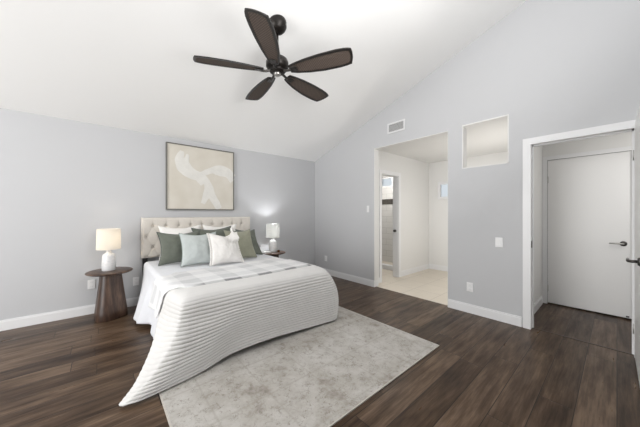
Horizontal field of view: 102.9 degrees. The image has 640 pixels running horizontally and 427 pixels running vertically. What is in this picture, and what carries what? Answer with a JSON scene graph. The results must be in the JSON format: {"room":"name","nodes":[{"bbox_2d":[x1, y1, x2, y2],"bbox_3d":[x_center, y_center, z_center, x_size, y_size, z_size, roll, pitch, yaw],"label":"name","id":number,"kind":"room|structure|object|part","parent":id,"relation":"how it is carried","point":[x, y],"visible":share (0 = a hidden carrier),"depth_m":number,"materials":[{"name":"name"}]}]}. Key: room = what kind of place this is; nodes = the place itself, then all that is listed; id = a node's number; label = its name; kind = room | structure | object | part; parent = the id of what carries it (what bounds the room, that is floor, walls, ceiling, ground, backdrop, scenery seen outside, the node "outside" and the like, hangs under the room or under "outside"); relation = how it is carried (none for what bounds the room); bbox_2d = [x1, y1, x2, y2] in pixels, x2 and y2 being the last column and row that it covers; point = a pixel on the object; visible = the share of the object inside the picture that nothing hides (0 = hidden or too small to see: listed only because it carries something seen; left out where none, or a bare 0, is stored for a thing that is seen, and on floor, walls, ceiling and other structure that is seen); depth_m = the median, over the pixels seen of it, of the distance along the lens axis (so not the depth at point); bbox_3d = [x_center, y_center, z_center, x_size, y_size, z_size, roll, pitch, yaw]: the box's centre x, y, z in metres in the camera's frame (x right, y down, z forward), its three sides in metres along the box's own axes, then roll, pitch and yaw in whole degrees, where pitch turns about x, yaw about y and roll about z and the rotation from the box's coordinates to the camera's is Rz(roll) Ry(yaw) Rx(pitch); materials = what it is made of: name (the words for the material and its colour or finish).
{"room":"bedroom","nodes":[
{"label":"bedroom","id":0,"kind":"room"},
{"bbox_2d":[0,108,314,320],"bbox_3d":[-2.813,0.115,3.437,7.250,2.530,0.120,0,0,-41],"label":"wall","id":1,"kind":"structure","parent":0,"point":[62,181],"depth_m":3.24,"materials":[{"name":"grey paint"}]},
{"bbox_2d":[0,297,138,330],"bbox_3d":[-2.768,1.224,3.385,7.010,0.112,0.016,0,0,-41],"label":"baseboard","id":2,"kind":"structure","parent":1,"relation":"attached to","point":[8,324],"depth_m":3.02,"materials":[{"name":"white paint"}]},
{"bbox_2d":[88,279,94,288],"bbox_3d":[-2.920,0.905,3.259,0.072,0.116,0.010,0,0,-41],"label":"wall outlet","id":3,"kind":"object","parent":1,"relation":"attached to","point":[91,283],"visible":1,"depth_m":3.26,"materials":[{"name":"white plastic"}]},
{"bbox_2d":[133,277,138,285],"bbox_3d":[-2.568,0.945,3.562,0.072,0.116,0.010,0,0,-41],"label":"wall outlet","id":4,"kind":"object","parent":1,"relation":"attached to","point":[135,279],"visible":1,"depth_m":3.56,"materials":[{"name":"white plastic"}]},
{"bbox_2d":[166,142,234,209],"bbox_3d":[-1.886,-0.560,4.126,1.054,1.006,0.042,0,0,-41],"label":"framed picture","id":5,"kind":"object","parent":1,"relation":"attached to","point":[197,178],"visible":1,"depth_m":4.07,"materials":[{"name":"beige paper"}]},
{"bbox_2d":[0,0,525,161],"bbox_3d":[-1.086,-2.070,1.427,7.250,1.919,5.420,0,0,-41],"label":"ceiling","id":6,"kind":"structure","parent":0,"point":[122,64],"depth_m":2.82,"materials":[{"name":"white paint"}]},
{"bbox_2d":[193,8,352,101],"bbox_3d":[-0.419,-1.632,2.560,1.460,0.548,1.451,0,0,-41],"label":"ceiling fan","id":7,"kind":"object","parent":6,"relation":"hanging from","point":[266,31],"visible":1,"depth_m":2.39,"materials":[{"name":"brown metal"}]},
{"bbox_3d":[-0.851,-1.402,2.395,0.587,0.005,0.155,0,13,-16],"label":"woven panel","id":8,"kind":"part","parent":7,"relation":"part of","materials":[{"name":"brown wicker"}]},
{"bbox_3d":[-0.674,-1.402,2.890,0.155,0.005,0.587,-16,9,-33],"label":"woven panel","id":9,"kind":"part","parent":7,"relation":"part of","materials":[{"name":"wicker"}]},
{"bbox_3d":[-0.435,-1.402,2.073,0.155,0.005,0.587,13,0,2],"label":"woven panel","id":10,"kind":"part","parent":7,"relation":"part of","materials":[{"name":"wicker"}]},
{"bbox_3d":[-0.148,-1.402,2.874,0.155,0.005,0.587,-16,-10,37],"label":"woven panel","id":11,"kind":"part","parent":7,"relation":"part of","materials":[{"name":"wicker"}]},
{"bbox_3d":[-0.001,-1.402,2.370,0.587,0.005,0.155,0,-13,20],"label":"woven panel","id":12,"kind":"part","parent":7,"relation":"part of","materials":[{"name":"wicker"}]},
{"bbox_2d":[0,261,639,426],"bbox_3d":[-0.153,1.330,2.043,9.470,0.100,5.700,0,0,-41],"label":"floor","id":13,"kind":"structure","parent":0,"point":[75,371],"depth_m":2.08,"materials":[{"name":"brown wood"}]},
{"bbox_2d":[85,267,132,322],"bbox_3d":[-2.598,0.991,3.153,0.460,0.578,0.460,0,0,-26],"label":"side table","id":14,"kind":"object","parent":13,"relation":"on","point":[111,304],"visible":0.94,"depth_m":3.06,"materials":[{"name":"brown wood"}]},
{"bbox_2d":[96,228,120,270],"bbox_3d":[-2.615,0.446,3.158,0.242,0.511,0.242,0,0,-41],"label":"table lamp","id":15,"kind":"object","parent":14,"relation":"on","point":[109,239],"visible":1,"depth_m":3.09,"materials":[{"name":"white ceramic"}]},
{"bbox_3d":[-2.615,0.316,3.158,0.242,0.250,0.242,0,0,-41],"label":"lamp shade","id":16,"kind":"part","parent":15,"relation":"part of","materials":[{"name":"white fabric"}]},
{"bbox_2d":[141,217,249,279],"bbox_3d":[-1.228,0.669,3.317,1.610,1.222,2.092,0,0,-41],"label":"headboard","id":17,"kind":"object","parent":13,"relation":"on","point":[150,243],"visible":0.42,"depth_m":3.72,"materials":[{"name":"fabric"}]},
{"bbox_3d":[-2.466,0.945,3.594,0.060,0.670,0.043,0,0,-41],"label":"headboard leg","id":18,"kind":"part","parent":17,"relation":"part of","materials":[{"name":"black wood"}]},
{"bbox_3d":[-1.879,0.342,4.075,1.610,0.567,0.092,0,0,-41],"label":"headboard","id":19,"kind":"part","parent":17,"relation":"part of","materials":[{"name":"fabric"}]},
{"bbox_2d":[133,254,272,338],"bbox_3d":[-1.232,0.941,3.303,1.866,0.576,1.785,0,0,-41],"label":"duvet","id":20,"kind":"object","parent":17,"relation":"on","point":[143,314],"visible":0.19,"depth_m":2.97,"materials":[{"name":"fabric"}]},
{"bbox_2d":[156,230,199,265],"bbox_3d":[-1.848,0.441,3.380,0.537,0.431,0.173,0,0,-36],"label":"pillow","id":21,"kind":"object","parent":20,"relation":"on","point":[171,247],"visible":0.62,"depth_m":3.27,"materials":[{"name":"green fabric"}]},
{"bbox_2d":[158,225,200,259],"bbox_3d":[-2.005,0.405,3.687,0.575,0.476,0.171,0,0,-44],"label":"pillow","id":22,"kind":"object","parent":20,"relation":"on","point":[166,230],"visible":0.27,"depth_m":3.63,"materials":[{"name":"white fabric"}]},
{"bbox_2d":[179,232,215,266],"bbox_3d":[-1.546,0.447,3.270,0.459,0.409,0.173,0,0,-37],"label":"pillow","id":23,"kind":"object","parent":20,"relation":"on","point":[195,248],"visible":0.73,"depth_m":3.19,"materials":[{"name":"grey fabric"}]},
{"bbox_2d":[191,226,230,236],"bbox_3d":[-1.583,0.423,3.796,0.597,0.461,0.153,0,0,-39],"label":"pillow","id":24,"kind":"object","parent":20,"relation":"on","point":[220,232],"visible":0.24,"depth_m":3.82,"materials":[{"name":"green fabric"}]},
{"bbox_2d":[202,224,236,230],"bbox_3d":[-1.571,0.405,4.059,0.555,0.476,0.174,0,0,-36],"label":"pillow","id":25,"kind":"object","parent":20,"relation":"on","point":[205,227],"visible":0.12,"depth_m":3.98,"materials":[{"name":"white fabric"}]},
{"bbox_2d":[206,227,243,265],"bbox_3d":[-1.234,0.418,3.324,0.189,0.476,0.454,0,0,44],"label":"pillow","id":26,"kind":"object","parent":20,"relation":"on","point":[226,249],"visible":1,"depth_m":3.26,"materials":[{"name":"white fabric"}]},
{"bbox_2d":[224,229,256,257],"bbox_3d":[-1.137,0.440,3.664,0.172,0.418,0.456,0,0,45],"label":"pillow","id":27,"kind":"object","parent":20,"relation":"on","point":[246,248],"visible":0.59,"depth_m":3.66,"materials":[{"name":"green fabric"}]},
{"bbox_2d":[233,229,262,254],"bbox_3d":[-1.133,0.443,3.974,0.167,0.431,0.477,0,0,44],"label":"pillow","id":28,"kind":"object","parent":20,"relation":"on","point":[252,232],"visible":0.34,"depth_m":4.02,"materials":[{"name":"green fabric"}]},
{"bbox_2d":[119,259,338,406],"bbox_3d":[-0.766,0.946,2.656,2.110,0.632,0.872,0,0,-41],"label":"coverlet","id":29,"kind":"object","parent":17,"relation":"on","point":[197,327],"visible":0.85,"depth_m":2.19,"materials":[{"name":"white fabric"}]},
{"bbox_2d":[148,257,311,317],"bbox_3d":[-0.966,0.754,2.870,1.587,0.283,0.877,0,0,-41],"label":"throw blanket","id":30,"kind":"object","parent":29,"relation":"on","point":[162,285],"visible":1,"depth_m":2.58,"materials":[{"name":"white fabric"}]},
{"bbox_2d":[262,250,285,257],"bbox_3d":[-0.861,0.991,4.664,0.460,0.578,0.460,0,0,19],"label":"side table","id":31,"kind":"object","parent":13,"relation":"on","point":[274,254],"visible":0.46,"depth_m":4.57,"materials":[{"name":"brown wood"}]},
{"bbox_2d":[266,224,278,251],"bbox_3d":[-0.867,0.446,4.686,0.242,0.511,0.242,0,0,-41],"label":"table lamp","id":32,"kind":"object","parent":31,"relation":"on","point":[272,230],"visible":0.98,"depth_m":4.60,"materials":[{"name":"white ceramic"}]},
{"bbox_3d":[-0.867,0.316,4.686,0.242,0.250,0.242,0,0,-41],"label":"lamp shade","id":33,"kind":"part","parent":32,"relation":"part of","materials":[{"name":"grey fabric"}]},
{"bbox_2d":[159,306,438,426],"bbox_3d":[-0.179,1.276,2.350,2.166,0.009,1.566,0,0,-41],"label":"rug","id":34,"kind":"object","parent":13,"relation":"on","point":[315,376],"visible":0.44,"depth_m":1.96,"materials":[{"name":"grey carpet"}]},
{"bbox_2d":[533,328,632,354],"bbox_3d":[2.606,1.278,2.580,0.025,0.004,0.720,0,0,-41],"label":"trim","id":35,"kind":"structure","parent":13,"relation":"on","point":[533,328],"depth_m":2.54,"materials":[{"name":"brown wood"}]},
{"bbox_2d":[379,150,428,270],"bbox_3d":[1.746,0.055,5.282,2.070,2.450,0.220,0,0,-41],"label":"wall","id":36,"kind":"structure","parent":0,"point":[414,173],"depth_m":5.47,"materials":[{"name":"white paint"}]},
{"bbox_2d":[382,263,392,270],"bbox_3d":[1.404,1.230,6.056,0.120,0.100,1.380,0,0,-41],"label":"trim","id":37,"kind":"structure","parent":36,"relation":"attached to","point":[384,266],"depth_m":5.81,"materials":[{"name":"white paint"}]},
{"bbox_2d":[379,169,400,282],"bbox_3d":[1.325,0.233,4.977,0.705,2.095,0.135,0,0,-41],"label":"trim","id":38,"kind":"structure","parent":36,"relation":"attached to","point":[397,178],"depth_m":5.12,"materials":[{"name":"white paint"}]},
{"bbox_2d":[379,264,428,282],"bbox_3d":[1.751,1.224,5.263,2.055,0.112,0.015,0,0,-41],"label":"baseboard","id":39,"kind":"structure","parent":36,"relation":"attached to","point":[426,266],"depth_m":5.50,"materials":[{"name":"white paint"}]},
{"bbox_2d":[381,119,507,162],"bbox_3d":[1.967,-1.220,5.116,2.190,0.100,3.800,0,0,-41],"label":"ceiling","id":40,"kind":"structure","parent":0,"point":[490,138],"depth_m":4.39,"materials":[{"name":"white paint"}]},
{"bbox_2d":[382,151,507,265],"bbox_3d":[2.782,0.030,5.736,0.145,2.700,3.680,0,0,-41],"label":"wall","id":41,"kind":"structure","parent":0,"point":[438,171],"depth_m":5.81,"materials":[{"name":"white paint"}]},
{"bbox_2d":[382,177,392,186],"bbox_3d":[1.798,-0.833,6.816,0.070,0.245,0.380,0,0,-41],"label":"window","id":42,"kind":"structure","parent":41,"relation":"in","point":[386,182],"depth_m":6.80,"materials":[{"name":"white glass"}]},
{"bbox_2d":[382,199,392,204],"bbox_3d":[1.991,-0.310,6.560,0.032,0.140,1.400,0,0,-41],"label":"trim","id":43,"kind":"structure","parent":41,"relation":"attached to","point":[384,201],"depth_m":6.78,"materials":[{"name":"tile"}]},
{"bbox_2d":[429,264,447,271],"bbox_3d":[3.203,1.224,5.162,0.015,0.112,2.060,0,0,-41],"label":"baseboard","id":44,"kind":"structure","parent":41,"relation":"attached to","point":[431,266],"depth_m":5.76,"materials":[{"name":"white paint"}]},
{"bbox_2d":[438,181,447,198],"bbox_3d":[2.877,-0.512,5.568,0.070,0.385,0.580,0,0,-41],"label":"window","id":45,"kind":"structure","parent":41,"relation":"in","point":[442,186],"depth_m":5.71,"materials":[{"name":"white paint"}]},
{"bbox_3d":[2.887,-0.512,5.576,0.006,0.275,0.470,0,0,-41],"label":"pane","id":46,"kind":"part","parent":45,"relation":"part of","materials":[{"name":"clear glass"}]},
{"bbox_2d":[315,0,639,326],"bbox_3d":[1.657,-0.765,3.703,0.120,4.290,5.300,0,0,-41],"label":"wall","id":47,"kind":"structure","parent":0,"point":[552,66],"depth_m":3.08,"materials":[{"name":"grey paint"}]},
{"bbox_2d":[323,268,377,286],"bbox_3d":[0.455,1.224,5.076,0.116,0.112,1.619,0,0,-41],"label":"baseboard","id":48,"kind":"structure","parent":47,"relation":"attached to","point":[372,283],"depth_m":4.79,"materials":[{"name":"white paint"}]},
{"bbox_2d":[387,119,404,133],"bbox_3d":[1.224,-1.397,4.106,0.012,0.166,0.316,0,0,-41],"label":"air vent","id":49,"kind":"object","parent":47,"relation":"in","point":[399,125],"visible":1,"depth_m":4.10,"materials":[{"name":"white metal"}]},
{"bbox_2d":[374,131,447,285],"bbox_3d":[1.395,0.070,4.012,0.116,2.420,1.258,0,0,-41],"label":"trim","id":50,"kind":"structure","parent":47,"relation":"attached to","point":[376,150],"depth_m":4.46,"materials":[{"name":"white paint"}]},
{"bbox_2d":[467,282,472,291],"bbox_3d":[1.930,0.948,3.285,0.010,0.116,0.076,0,0,-41],"label":"wall outlet","id":51,"kind":"object","parent":47,"relation":"attached to","point":[469,285],"visible":1,"depth_m":3.28,"materials":[{"name":"white plastic"}]},
{"bbox_2d":[448,299,521,326],"bbox_3d":[2.014,1.224,3.184,0.016,0.112,0.808,0,0,-41],"label":"baseboard","id":52,"kind":"structure","parent":47,"relation":"attached to","point":[516,320],"depth_m":3.13,"materials":[{"name":"white paint"}]},
{"bbox_2d":[462,114,508,168],"bbox_3d":[2.083,-0.874,3.206,0.122,0.572,0.506,0,0,-41],"label":"trim","id":53,"kind":"structure","parent":47,"relation":"attached to","point":[464,127],"depth_m":3.30,"materials":[{"name":"white paint"}]},
{"bbox_2d":[495,237,502,247],"bbox_3d":[2.137,0.345,3.045,0.011,0.116,0.076,0,0,-41],"label":"light switch","id":54,"kind":"object","parent":47,"relation":"attached to","point":[498,241],"visible":1,"depth_m":3.04,"materials":[{"name":"white plastic"}]},
{"bbox_2d":[523,120,635,357],"bbox_3d":[2.608,0.224,2.582,0.138,2.112,0.860,0,0,-41],"label":"trim","id":55,"kind":"structure","parent":47,"relation":"attached to","point":[529,144],"depth_m":2.81,"materials":[{"name":"white paint"}]},
{"bbox_2d":[626,106,639,384],"bbox_3d":[2.526,0.236,2.049,0.725,2.063,0.102,0,0,-41],"label":"door","id":56,"kind":"structure","parent":47,"relation":"in","point":[636,261],"depth_m":2.02,"materials":[{"name":"white paint"}]},
{"bbox_3d":[2.324,0.350,1.900,0.126,0.023,0.061,0,0,-41],"label":"lever","id":57,"kind":"part","parent":56,"relation":"part of","materials":[{"name":"black metal"}]},
{"bbox_3d":[2.544,0.236,2.021,0.715,2.063,0.036,0,0,-41],"label":"panel","id":58,"kind":"part","parent":56,"relation":"part of","materials":[{"name":"white paint"}]},
{"bbox_2d":[534,146,541,302],"bbox_3d":[3.130,0.055,3.669,2.070,2.450,0.090,0,0,-41],"label":"wall","id":59,"kind":"structure","parent":0,"point":[538,149],"depth_m":3.45,"materials":[{"name":"white paint"}]},
{"bbox_2d":[534,296,542,313],"bbox_3d":[2.770,1.224,3.291,0.990,0.112,0.015,0,0,-41],"label":"baseboard","id":60,"kind":"structure","parent":59,"relation":"attached to","point":[539,302],"depth_m":3.42,"materials":[{"name":"white paint"}]},
{"bbox_2d":[542,132,631,156],"bbox_3d":[3.865,0.055,2.989,0.120,2.450,1.900,0,0,-41],"label":"wall","id":61,"kind":"structure","parent":0,"point":[623,139],"depth_m":3.32,"materials":[{"name":"white paint"}]},
{"bbox_2d":[547,151,631,318],"bbox_3d":[3.479,0.256,3.339,0.097,2.016,0.764,0,0,-41],"label":"door","id":62,"kind":"structure","parent":61,"relation":"in","point":[590,197],"depth_m":3.31,"materials":[{"name":"white paint"}]},
{"bbox_2d":[542,146,631,303],"bbox_3d":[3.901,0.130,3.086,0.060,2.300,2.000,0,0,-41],"label":"door frame","id":63,"kind":"structure","parent":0,"point":[631,150],"depth_m":3.72,"materials":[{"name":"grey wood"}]}
]}

